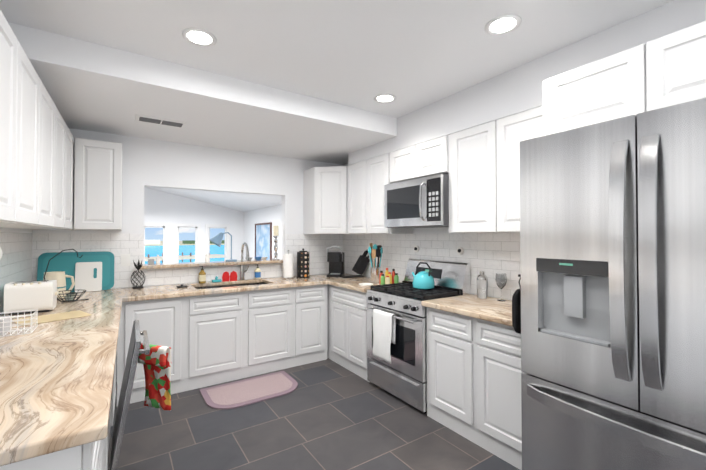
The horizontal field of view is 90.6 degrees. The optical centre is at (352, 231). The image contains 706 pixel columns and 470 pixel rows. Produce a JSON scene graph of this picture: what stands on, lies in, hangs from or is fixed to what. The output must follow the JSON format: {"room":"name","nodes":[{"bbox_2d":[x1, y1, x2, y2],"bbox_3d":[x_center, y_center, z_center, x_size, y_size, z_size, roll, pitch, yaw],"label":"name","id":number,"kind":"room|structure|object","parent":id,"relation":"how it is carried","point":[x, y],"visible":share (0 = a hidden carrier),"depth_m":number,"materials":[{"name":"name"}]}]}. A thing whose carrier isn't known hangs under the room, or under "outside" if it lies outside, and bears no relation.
{"room":"kitchen","nodes":[
{"label":"kitchen","id":0,"kind":"room"},
{"bbox_2d":[0,227,31,315],"bbox_3d":[-1.054,0.061,0.316,0.120,2.750,6.630,1,-1,-34],"label":"wall","id":1,"kind":"structure","parent":0,"point":[16,258],"depth_m":2.58,"materials":[{"name":"tile"}]},
{"bbox_2d":[0,10,7,221],"bbox_3d":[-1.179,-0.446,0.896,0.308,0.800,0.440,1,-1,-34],"label":"upper cabinet","id":2,"kind":"object","parent":1,"relation":"attached to","point":[3,22],"depth_m":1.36,"materials":[{"name":"white paint"}]},
{"bbox_2d":[0,24,35,225],"bbox_3d":[-1.424,-0.441,1.261,0.308,0.800,0.440,1,-1,-34],"label":"upper cabinet","id":3,"kind":"object","parent":1,"relation":"attached to","point":[21,73],"depth_m":1.58,"materials":[{"name":"white paint"}]},
{"bbox_2d":[8,73,51,229],"bbox_3d":[-1.669,-0.436,1.627,0.308,0.800,0.440,1,-1,-34],"label":"upper cabinet","id":4,"kind":"object","parent":1,"relation":"attached to","point":[36,165],"depth_m":1.98,"materials":[{"name":"white paint"}]},
{"bbox_2d":[0,100,63,229],"bbox_3d":[-1.914,-0.431,1.992,0.308,0.800,0.440,1,-1,-34],"label":"upper cabinet","id":5,"kind":"object","parent":1,"relation":"attached to","point":[57,120],"depth_m":2.30,"materials":[{"name":"white paint"}]},
{"bbox_2d":[60,121,68,229],"bbox_3d":[-2.159,-0.425,2.358,0.308,0.800,0.440,1,-1,-34],"label":"upper cabinet","id":6,"kind":"object","parent":1,"relation":"attached to","point":[63,133],"depth_m":2.59,"materials":[{"name":"white paint"}]},
{"bbox_2d":[68,130,73,229],"bbox_3d":[-2.404,-0.420,2.723,0.308,0.800,0.440,1,-1,-34],"label":"upper cabinet","id":7,"kind":"object","parent":1,"relation":"attached to","point":[70,137],"depth_m":2.89,"materials":[{"name":"white paint"}]},
{"bbox_2d":[32,128,342,381],"bbox_3d":[-2.079,0.108,3.692,4.580,2.750,0.120,1,-1,-34],"label":"wall","id":8,"kind":"structure","parent":0,"point":[158,163],"depth_m":3.79,"materials":[{"name":"paint"}]},
{"bbox_2d":[73,138,122,229],"bbox_3d":[-2.354,-0.413,3.243,0.350,0.800,0.328,1,-1,-34],"label":"upper cabinet","id":9,"kind":"object","parent":8,"relation":"attached to","point":[98,165],"visible":1,"depth_m":3.10,"materials":[{"name":"white paint"}]},
{"bbox_2d":[121,254,129,265],"bbox_3d":[-2.269,0.285,3.485,0.075,0.120,0.007,1,-1,-34],"label":"electrical outlet plate","id":10,"kind":"object","parent":8,"relation":"attached to","point":[125,259],"visible":1,"depth_m":3.48,"materials":[{"name":"white plastic"}]},
{"bbox_2d":[140,259,282,268],"bbox_3d":[-1.546,0.370,4.043,1.620,0.036,0.265,1,-1,-34],"label":"sill ledge","id":11,"kind":"object","parent":8,"relation":"on","point":[192,264],"visible":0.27,"depth_m":3.89,"materials":[{"name":"beige stone"}]},
{"bbox_2d":[148,253,209,263],"bbox_3d":[-1.926,0.299,3.893,0.620,0.100,0.091,1,-1,-34],"label":"trinkets","id":12,"kind":"object","parent":11,"relation":"on","point":[206,259],"visible":1,"depth_m":3.74,"materials":[{"name":"white ceramic"}]},
{"bbox_2d":[210,232,236,260],"bbox_3d":[-1.533,0.179,4.130,0.315,0.347,0.150,1,-1,-34],"label":"desk lamp","id":13,"kind":"object","parent":11,"relation":"on","point":[217,240],"visible":1,"depth_m":4.09,"materials":[{"name":"blue metal"}]},
{"bbox_2d":[255,257,266,259],"bbox_3d":[-1.155,0.336,4.376,0.099,0.040,0.185,-1,-1,35],"label":"bowl","id":14,"kind":"object","parent":11,"relation":"on","point":[259,258],"depth_m":4.32,"materials":[{"name":"blue ceramic"}]},
{"bbox_2d":[272,226,279,259],"bbox_3d":[-0.980,0.142,4.441,0.100,0.430,0.100,1,-1,-34],"label":"candlestick","id":15,"kind":"object","parent":11,"relation":"on","point":[275,233],"visible":1,"depth_m":4.42,"materials":[{"name":"silver metal"}]},
{"bbox_2d":[143,185,285,264],"bbox_3d":[-1.535,-0.042,4.060,1.550,0.860,0.122,1,-1,-34],"label":"window frame","id":16,"kind":"structure","parent":8,"relation":"attached to","point":[283,224],"depth_m":4.44,"materials":[{"name":"white paint"}]},
{"bbox_2d":[144,187,243,262],"bbox_3d":[-4.692,-0.012,7.589,4.580,3.100,0.120,1,-1,-34],"label":"wall","id":17,"kind":"structure","parent":0,"point":[164,207],"depth_m":8.13,"materials":[{"name":"white paint"}]},
{"bbox_2d":[144,223,229,263],"bbox_3d":[-3.842,0.405,8.094,1.940,1.180,0.120,1,-1,-34],"label":"window","id":18,"kind":"structure","parent":17,"relation":"in","point":[177,226],"depth_m":8.13,"materials":[{"name":"white"}]},
{"bbox_2d":[8,22,396,164],"bbox_3d":[-1.110,-1.115,3.450,3.500,0.310,1.630,1,-1,-34],"label":"ceiling","id":19,"kind":"structure","parent":0,"point":[91,86],"depth_m":2.80,"materials":[{"name":"white paint"}]},
{"bbox_2d":[135,114,186,127],"bbox_3d":[-1.680,-0.961,3.060,0.380,0.009,0.170,1,-1,-34],"label":"ceiling vent","id":20,"kind":"object","parent":19,"relation":"in","point":[158,121],"visible":0.98,"depth_m":3.04,"materials":[{"name":"white metal"}]},
{"bbox_2d":[146,187,281,211],"bbox_3d":[-3.385,-1.075,5.657,4.580,1.071,4.570,1,-1,-34],"label":"ceiling slope","id":21,"kind":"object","parent":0,"point":[242,202],"visible":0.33,"depth_m":7.29,"materials":[{"name":"white paint"}]},
{"bbox_2d":[107,358,519,469],"bbox_3d":[-1.489,1.522,2.900,4.700,0.100,11.440,1,-1,-34],"label":"floor","id":22,"kind":"structure","parent":0,"point":[327,414],"depth_m":2.52,"materials":[{"name":"tile"}]},
{"bbox_2d":[0,435,107,469],"bbox_3d":[-1.101,1.006,1.012,0.588,0.880,0.540,1,-1,-34],"label":"base cabinet","id":23,"kind":"object","parent":22,"relation":"on","point":[91,456],"depth_m":0.93,"materials":[{"name":"white paint"}]},
{"bbox_2d":[0,297,127,465],"bbox_3d":[-1.545,0.556,1.759,0.676,0.040,2.325,1,-1,-34],"label":"countertop","id":24,"kind":"structure","parent":23,"relation":"on","point":[56,382],"depth_m":1.24,"materials":[{"name":"beige stone"}]},
{"bbox_2d":[0,309,37,336],"bbox_3d":[-1.838,0.487,1.838,0.244,0.097,0.165,1,-1,-34],"label":"wire basket","id":25,"kind":"object","parent":24,"relation":"on","point":[6,324],"visible":1,"depth_m":1.84,"materials":[{"name":"white metal"}]},
{"bbox_2d":[4,280,58,314],"bbox_3d":[-2.182,0.443,2.384,0.256,0.203,0.190,1,-1,-34],"label":"toaster","id":26,"kind":"object","parent":24,"relation":"on","point":[41,296],"visible":0.98,"depth_m":2.31,"materials":[{"name":"white plastic"}]},
{"bbox_2d":[14,310,90,325],"bbox_3d":[-1.883,0.540,2.192,0.240,0.003,0.340,-1,-1,36],"label":"cutting board","id":27,"kind":"object","parent":24,"relation":"on","point":[59,316],"visible":0.79,"depth_m":2.18,"materials":[{"name":"beige wood"}]},
{"bbox_2d":[108,400,111,448],"bbox_3d":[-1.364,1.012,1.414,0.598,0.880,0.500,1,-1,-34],"label":"base cabinet","id":28,"kind":"object","parent":22,"relation":"on","point":[110,419],"depth_m":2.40,"materials":[{"name":"white paint"}]},
{"bbox_2d":[112,365,115,425],"bbox_3d":[-2.043,1.027,2.451,0.627,0.880,0.620,1,-1,-34],"label":"base cabinet","id":29,"kind":"object","parent":22,"relation":"on","point":[114,383],"depth_m":2.45,"materials":[{"name":"white paint"}]},
{"bbox_2d":[110,320,149,469],"bbox_3d":[-1.380,0.981,2.162,0.200,0.739,0.592,1,-1,-34],"label":"door","id":30,"kind":"structure","parent":29,"relation":"attached to","point":[134,350],"depth_m":1.94,"materials":[{"name":"silver metal"}]},
{"bbox_2d":[138,343,170,409],"bbox_3d":[-1.300,0.957,2.293,0.238,0.422,0.059,0,-1,18],"label":"towel","id":31,"kind":"object","parent":30,"relation":"hanging from","point":[156,362],"visible":0.85,"depth_m":2.29,"materials":[{"name":"fabric"}]},
{"bbox_2d":[57,276,364,301],"bbox_3d":[-1.309,0.584,3.723,3.256,0.040,0.673,1,-1,-34],"label":"countertop","id":32,"kind":"structure","parent":29,"relation":"on","point":[160,291],"depth_m":3.43,"materials":[{"name":"beige stone"}]},
{"bbox_2d":[43,271,74,297],"bbox_3d":[-2.443,0.444,2.902,0.212,0.215,0.152,1,-1,-34],"label":"pitcher","id":33,"kind":"object","parent":32,"relation":"on","point":[59,277],"visible":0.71,"depth_m":2.87,"materials":[{"name":"beige ceramic"}]},
{"bbox_2d":[44,249,88,301],"bbox_3d":[-2.237,0.342,2.728,0.274,0.413,0.216,1,-1,-34],"label":"fruit basket stand","id":34,"kind":"object","parent":32,"relation":"on","point":[70,293],"visible":0.9,"depth_m":2.72,"materials":[{"name":"black"}]},
{"bbox_2d":[37,251,113,291],"bbox_3d":[-2.550,0.374,3.233,0.560,0.365,0.091,1,-1,-34],"label":"tray","id":35,"kind":"object","parent":32,"relation":"on","point":[66,262],"visible":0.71,"depth_m":3.22,"materials":[{"name":"teal plastic"}]},
{"bbox_2d":[75,262,101,291],"bbox_3d":[-2.457,0.421,3.247,0.200,0.271,0.065,1,-1,-34],"label":"cutting board","id":36,"kind":"object","parent":32,"relation":"on","point":[88,276],"visible":0.98,"depth_m":3.24,"materials":[{"name":"white plastic"}]},
{"bbox_2d":[130,260,144,288],"bbox_3d":[-2.126,0.416,3.452,0.126,0.285,0.127,1,-1,-34],"label":"decor","id":37,"kind":"object","parent":32,"relation":"on","point":[138,266],"visible":1,"depth_m":3.44,"materials":[{"name":"black metal"}]},
{"bbox_2d":[199,266,205,283],"bbox_3d":[-1.647,0.471,3.815,0.074,0.186,0.072,1,-1,-34],"label":"soap dispenser","id":38,"kind":"object","parent":32,"relation":"on","point":[202,276],"visible":1,"depth_m":3.79,"materials":[{"name":"brown plastic"}]},
{"bbox_2d":[212,276,221,282],"bbox_3d":[-1.525,0.533,3.902,0.100,0.065,0.050,1,-1,-34],"label":"teal scrubber","id":39,"kind":"object","parent":32,"relation":"on","point":[216,279],"visible":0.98,"depth_m":3.89,"materials":[{"name":"teal plastic"}]},
{"bbox_2d":[222,272,229,281],"bbox_3d":[-1.444,0.509,3.957,0.083,0.115,0.038,1,-1,-34],"label":"grip","id":40,"kind":"object","parent":32,"relation":"on","point":[225,277],"visible":1,"depth_m":3.94,"materials":[{"name":"red plastic"}]},
{"bbox_2d":[195,282,265,288],"bbox_3d":[-1.293,0.701,3.778,0.824,0.192,0.454,1,-1,-34],"label":"sink basin","id":41,"kind":"object","parent":32,"relation":"in","point":[229,285],"visible":0.02,"depth_m":3.96,"materials":[{"name":"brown metal"}]},
{"bbox_2d":[230,271,236,280],"bbox_3d":[-1.374,0.509,4.004,0.083,0.115,0.038,1,-1,-34],"label":"grip","id":42,"kind":"object","parent":32,"relation":"on","point":[233,275],"visible":1,"depth_m":3.99,"materials":[{"name":"red plastic"}]},
{"bbox_2d":[240,242,248,279],"bbox_3d":[-1.219,0.346,4.016,0.109,0.443,0.254,1,-1,-34],"label":"faucet","id":43,"kind":"object","parent":32,"relation":"on","point":[242,273],"visible":0.98,"depth_m":4.06,"materials":[{"name":"silver metal"}]},
{"bbox_2d":[255,265,260,278],"bbox_3d":[-1.137,0.482,4.168,0.074,0.174,0.072,1,-1,-34],"label":"soap bottle","id":44,"kind":"object","parent":32,"relation":"on","point":[257,273],"visible":1,"depth_m":4.14,"materials":[{"name":"beige"}]},
{"bbox_2d":[282,250,293,278],"bbox_3d":[-0.791,0.398,4.264,0.150,0.345,0.150,1,-1,-34],"label":"paper towel holder","id":45,"kind":"object","parent":32,"relation":"on","point":[288,266],"visible":1,"depth_m":4.21,"materials":[{"name":"white paper"}]},
{"bbox_2d":[117,296,192,405],"bbox_3d":[-1.920,1.039,3.333,0.550,0.880,0.628,1,-1,-34],"label":"base cabinet","id":46,"kind":"object","parent":22,"relation":"on","point":[167,322],"depth_m":3.10,"materials":[{"name":"white paint"}]},
{"bbox_2d":[189,304,248,389],"bbox_3d":[-1.463,1.163,3.638,0.550,0.640,0.628,1,-1,-34],"label":"base cabinet","id":47,"kind":"object","parent":22,"relation":"on","point":[211,339],"depth_m":3.37,"materials":[{"name":"white paint"}]},
{"bbox_2d":[199,371,297,408],"bbox_3d":[-0.934,1.470,3.249,0.830,0.013,0.520,1,-1,-34],"label":"kitchen mat","id":48,"kind":"object","parent":22,"relation":"on","point":[237,394],"visible":0.98,"depth_m":3.21,"materials":[{"name":"pink fabric"}]},
{"bbox_2d":[237,300,292,376],"bbox_3d":[-1.059,1.167,3.909,0.545,0.640,0.628,1,-1,-34],"label":"base cabinet","id":49,"kind":"object","parent":22,"relation":"on","point":[270,322],"depth_m":3.66,"materials":[{"name":"white paint"}]},
{"bbox_2d":[269,284,327,366],"bbox_3d":[-0.646,1.051,4.188,0.449,0.880,0.628,1,-1,-34],"label":"base cabinet","id":50,"kind":"object","parent":22,"relation":"on","point":[309,304],"depth_m":3.91,"materials":[{"name":"white paint"}]},
{"bbox_2d":[309,273,352,276],"bbox_3d":[-0.238,0.595,4.487,0.626,0.040,0.390,1,-1,-34],"label":"countertop","id":51,"kind":"structure","parent":50,"relation":"on","point":[319,275],"depth_m":4.56,"materials":[{"name":"beige stone"}]},
{"bbox_2d":[296,248,309,277],"bbox_3d":[-0.625,0.391,4.375,0.170,0.362,0.170,1,-1,-34],"label":"carousel","id":52,"kind":"object","parent":51,"relation":"on","point":[303,264],"visible":1,"depth_m":4.31,"materials":[{"name":"black metal"}]},
{"bbox_2d":[327,246,344,276],"bbox_3d":[-0.223,0.376,4.512,0.200,0.396,0.280,0,-1,6],"label":"coffee maker","id":53,"kind":"object","parent":51,"relation":"on","point":[336,260],"visible":0.98,"depth_m":4.41,"materials":[{"name":"black plastic"}]},
{"bbox_2d":[341,250,369,277],"bbox_3d":[0.049,0.400,4.375,0.381,0.344,0.110,0,-1,-24],"label":"knife block","id":54,"kind":"object","parent":51,"relation":"on","point":[361,264],"visible":0.9,"depth_m":4.35,"materials":[{"name":"black wood"}]},
{"bbox_2d":[327,284,369,381],"bbox_3d":[0.174,1.047,3.900,0.588,0.880,0.760,1,-1,-34],"label":"base cabinet","id":55,"kind":"object","parent":22,"relation":"on","point":[347,314],"depth_m":3.72,"materials":[{"name":"white paint"}]},
{"bbox_2d":[328,277,401,292],"bbox_3d":[0.167,0.586,3.874,0.635,0.040,0.720,1,-1,-34],"label":"countertop","id":56,"kind":"structure","parent":55,"relation":"on","point":[348,283],"depth_m":3.87,"materials":[{"name":"beige stone"}]},
{"bbox_2d":[359,283,372,285],"bbox_3d":[0.137,0.555,3.668,0.152,0.014,0.152,1,-1,-34],"label":"trivet","id":57,"kind":"object","parent":56,"relation":"on","point":[366,284],"visible":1,"depth_m":3.61,"materials":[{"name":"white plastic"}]},
{"bbox_2d":[368,243,382,281],"bbox_3d":[0.253,0.349,3.956,0.177,0.434,0.165,1,-1,-34],"label":"utensil crock","id":58,"kind":"object","parent":56,"relation":"on","point":[374,250],"visible":0.96,"depth_m":3.90,"materials":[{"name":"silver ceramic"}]},
{"bbox_2d":[381,274,384,284],"bbox_3d":[0.315,0.507,3.691,0.048,0.110,0.047,1,-1,-34],"label":"bottle","id":59,"kind":"object","parent":56,"relation":"on","point":[382,279],"visible":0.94,"depth_m":3.67,"materials":[{"name":"green plastic"}]},
{"bbox_2d":[385,276,389,283],"bbox_3d":[0.362,0.512,3.638,0.050,0.100,0.049,1,-1,-34],"label":"bottle","id":60,"kind":"object","parent":56,"relation":"on","point":[387,279],"visible":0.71,"depth_m":3.62,"materials":[{"name":"beige plastic"}]},
{"bbox_2d":[388,272,391,283],"bbox_3d":[0.390,0.498,3.705,0.044,0.130,0.043,1,-1,-34],"label":"bottle","id":61,"kind":"object","parent":56,"relation":"on","point":[389,275],"visible":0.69,"depth_m":3.69,"materials":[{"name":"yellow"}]},
{"bbox_2d":[392,269,394,283],"bbox_3d":[0.436,0.483,3.761,0.040,0.160,0.039,1,-1,-34],"label":"bottle","id":62,"kind":"object","parent":56,"relation":"on","point":[393,272],"visible":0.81,"depth_m":3.75,"materials":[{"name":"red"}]},
{"bbox_2d":[394,273,398,282],"bbox_3d":[0.459,0.502,3.692,0.046,0.120,0.045,1,-1,-34],"label":"bottle","id":63,"kind":"object","parent":56,"relation":"on","point":[396,278],"visible":0.75,"depth_m":3.68,"materials":[{"name":"green plastic"}]},
{"bbox_2d":[365,258,470,412],"bbox_3d":[0.567,0.880,3.244,0.658,1.195,0.759,1,-1,-34],"label":"range","id":64,"kind":"object","parent":22,"relation":"on","point":[402,376],"visible":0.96,"depth_m":3.06,"materials":[{"name":"silver metal"}]},
{"bbox_2d":[373,309,395,363],"bbox_3d":[0.270,0.922,3.101,0.059,0.422,0.270,1,-1,-34],"label":"towel","id":65,"kind":"object","parent":64,"relation":"hanging from","point":[384,328],"visible":1,"depth_m":3.07,"materials":[{"name":"white fabric"}]},
{"bbox_2d":[412,262,434,289],"bbox_3d":[0.639,0.406,3.254,0.204,0.242,0.254,1,-1,-34],"label":"kettle","id":66,"kind":"object","parent":64,"relation":"on","point":[423,279],"visible":1,"depth_m":3.17,"materials":[{"name":"teal metal"}]},
{"bbox_2d":[426,307,478,445],"bbox_3d":[0.950,1.031,2.744,0.588,0.880,0.482,1,-1,-34],"label":"base cabinet","id":67,"kind":"object","parent":22,"relation":"on","point":[474,371],"depth_m":2.56,"materials":[{"name":"white paint"}]},
{"bbox_2d":[475,318,522,469],"bbox_3d":[1.202,1.025,2.368,0.588,0.880,0.495,1,-1,-34],"label":"base cabinet","id":68,"kind":"object","parent":22,"relation":"on","point":[498,414],"depth_m":2.24,"materials":[{"name":"white paint"}]},
{"bbox_2d":[421,294,512,326],"bbox_3d":[1.061,0.567,2.550,0.626,0.040,0.945,1,-1,-34],"label":"countertop","id":69,"kind":"structure","parent":68,"relation":"on","point":[490,309],"depth_m":2.55,"materials":[{"name":"beige stone"}]},
{"bbox_2d":[477,271,487,298],"bbox_3d":[1.074,0.440,2.901,0.088,0.222,0.088,1,-1,-34],"label":"bottle","id":70,"kind":"object","parent":69,"relation":"on","point":[482,285],"visible":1,"depth_m":2.87,"materials":[{"name":"silver metal"}]},
{"bbox_2d":[495,273,506,300],"bbox_3d":[1.180,0.442,2.779,0.086,0.215,0.086,1,-1,-34],"label":"wine glass","id":71,"kind":"object","parent":69,"relation":"on","point":[501,279],"visible":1,"depth_m":2.75,"materials":[{"name":"clear glass"}]},
{"bbox_2d":[520,98,705,469],"bbox_3d":[1.483,0.489,1.636,0.942,1.930,0.985,1,-1,-34],"label":"refrigerator","id":72,"kind":"object","parent":22,"relation":"on","point":[613,279],"visible":1,"depth_m":1.44,"materials":[{"name":"silver metal"}]},
{"bbox_2d":[512,274,520,333],"bbox_3d":[0.984,0.412,1.968,0.130,0.334,0.119,1,-1,-34],"label":"oven mitt","id":73,"kind":"object","parent":72,"relation":"hanging from","point":[516,310],"visible":0.52,"depth_m":1.96,"materials":[{"name":"black fabric"}]},
{"bbox_2d":[0,0,673,117],"bbox_3d":[0.770,-1.245,0.649,3.500,0.130,5.120,1,-1,-34],"label":"ceiling","id":74,"kind":"structure","parent":0,"point":[412,55],"depth_m":2.07,"materials":[{"name":"white paint"}]},
{"bbox_2d":[182,28,216,46],"bbox_3d":[-0.915,-1.155,2.083,0.189,0.007,0.189,0,-1,11],"label":"recessed light","id":75,"kind":"object","parent":74,"relation":"in","point":[196,36],"depth_m":2.08,"materials":[{"name":"white"}]},
{"bbox_2d":[374,94,395,102],"bbox_3d":[0.275,-1.142,3.001,0.189,0.007,0.189,0,-1,11],"label":"recessed light","id":76,"kind":"object","parent":74,"relation":"in","point":[382,98],"depth_m":2.99,"materials":[{"name":"white"}]},
{"bbox_2d":[485,14,521,34],"bbox_3d":[0.841,-1.157,1.960,0.189,0.007,0.189,0,-1,11],"label":"recessed light","id":77,"kind":"object","parent":74,"relation":"in","point":[503,24],"depth_m":1.95,"materials":[{"name":"white glass"}]},
{"bbox_2d":[244,164,520,299],"bbox_3d":[0.413,-0.059,4.199,0.120,3.100,11.440,1,-1,-34],"label":"wall","id":78,"kind":"structure","parent":0,"point":[491,255],"depth_m":3.51,"materials":[{"name":"tile"}]},
{"bbox_2d":[255,222,271,259],"bbox_3d":[-1.963,0.228,7.598,0.030,0.820,1.000,1,-1,-34],"label":"framed art","id":79,"kind":"object","parent":78,"relation":"attached to","point":[263,239],"visible":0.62,"depth_m":7.56,"materials":[{"name":"brown wood"}]},
{"bbox_2d":[303,166,347,233],"bbox_3d":[-0.228,-0.380,4.498,0.612,0.830,0.612,1,-1,-34],"label":"upper cabinet","id":80,"kind":"object","parent":78,"relation":"attached to","point":[325,200],"visible":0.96,"depth_m":4.28,"materials":[{"name":"white paint"}]},
{"bbox_2d":[348,161,363,233],"bbox_3d":[0.174,-0.385,4.154,0.328,0.830,0.410,1,-1,-34],"label":"upper cabinet","id":81,"kind":"object","parent":78,"relation":"attached to","point":[355,171],"depth_m":4.07,"materials":[{"name":"white paint"}]},
{"bbox_2d":[364,154,412,233],"bbox_3d":[0.399,-0.390,3.819,0.328,0.830,0.398,1,-1,-34],"label":"upper cabinet","id":82,"kind":"object","parent":78,"relation":"attached to","point":[375,169],"depth_m":3.75,"materials":[{"name":"white paint"}]},
{"bbox_2d":[388,146,415,183],"bbox_3d":[0.614,-0.652,3.501,0.328,0.315,0.375,1,-1,-34],"label":"upper cabinet","id":83,"kind":"object","parent":78,"relation":"attached to","point":[399,161],"depth_m":3.43,"materials":[{"name":"white paint"}]},
{"bbox_2d":[413,245,418,251],"bbox_3d":[0.666,0.183,3.691,0.020,0.072,0.072,1,-1,-34],"label":"wall hook","id":84,"kind":"object","parent":78,"relation":"attached to","point":[416,248],"depth_m":3.68,"materials":[{"name":"white plastic"}]},
{"bbox_2d":[412,135,447,178],"bbox_3d":[0.823,-0.656,3.190,0.328,0.315,0.375,1,-1,-34],"label":"upper cabinet","id":85,"kind":"object","parent":78,"relation":"attached to","point":[429,158],"depth_m":3.10,"materials":[{"name":"white paint"}]},
{"bbox_2d":[384,174,448,227],"bbox_3d":[0.664,-0.260,3.304,0.458,0.435,0.744,1,-1,-34],"label":"microwave","id":86,"kind":"object","parent":85,"relation":"attached to","point":[422,202],"visible":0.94,"depth_m":3.13,"materials":[{"name":"silver metal"}]},
{"bbox_2d":[456,247,463,254],"bbox_3d":[0.984,0.177,3.217,0.020,0.072,0.072,1,-1,-34],"label":"wall hook","id":87,"kind":"object","parent":78,"relation":"attached to","point":[460,250],"depth_m":3.21,"materials":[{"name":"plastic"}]},
{"bbox_2d":[448,121,491,232],"bbox_3d":[1.056,-0.404,2.840,0.328,0.830,0.460,1,-1,-34],"label":"upper cabinet","id":88,"kind":"object","parent":78,"relation":"attached to","point":[479,165],"depth_m":2.74,"materials":[{"name":"white paint"}]},
{"bbox_2d":[492,106,542,232],"bbox_3d":[1.316,-0.409,2.451,0.328,0.830,0.475,1,-1,-34],"label":"upper cabinet","id":89,"kind":"object","parent":78,"relation":"attached to","point":[507,132],"depth_m":2.47,"materials":[{"name":"white paint"}]},
{"bbox_2d":[542,21,705,135],"bbox_3d":[1.601,-0.704,1.780,0.608,0.340,0.960,1,-1,-34],"label":"upper cabinet","id":90,"kind":"object","parent":78,"relation":"attached to","point":[664,71],"visible":0.83,"depth_m":1.66,"materials":[{"name":"white paint"}]},
{"bbox_2d":[348,0,705,164],"bbox_3d":[1.713,-1.000,1.887,0.310,0.324,5.890,1,-1,-34],"label":"wall","id":91,"kind":"structure","parent":0,"point":[518,89],"depth_m":2.42,"materials":[{"name":"white paint"}]},
{"label":"outside","id":92,"kind":"structure","parent":0,"visible":0},
{"bbox_2d":[145,245,223,263],"bbox_3d":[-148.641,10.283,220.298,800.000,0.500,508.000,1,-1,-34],"label":"water","id":93,"kind":"structure","parent":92,"point":[153,251],"depth_m":160.08,"materials":[{"name":"blue liquid"}]},
{"bbox_2d":[145,252,223,262],"bbox_3d":[-73.989,6.919,92.146,71.104,2.580,72.738,1,-1,-34],"label":"dock","id":94,"kind":"object","parent":93,"relation":"on","point":[190,257],"visible":0.19,"depth_m":91.08,"materials":[{"name":"beige wood"}]},
{"bbox_2d":[145,240,223,245],"bbox_3d":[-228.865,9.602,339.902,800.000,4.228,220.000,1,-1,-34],"label":"land","id":95,"kind":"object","parent":93,"relation":"on","point":[160,243],"visible":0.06,"depth_m":273.46,"materials":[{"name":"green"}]},
{"bbox_2d":[145,228,223,240],"bbox_3d":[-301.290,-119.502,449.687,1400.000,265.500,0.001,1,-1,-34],"label":"sky","id":96,"kind":"structure","parent":92,"point":[157,233],"depth_m":489.58,"materials":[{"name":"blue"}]}
]}

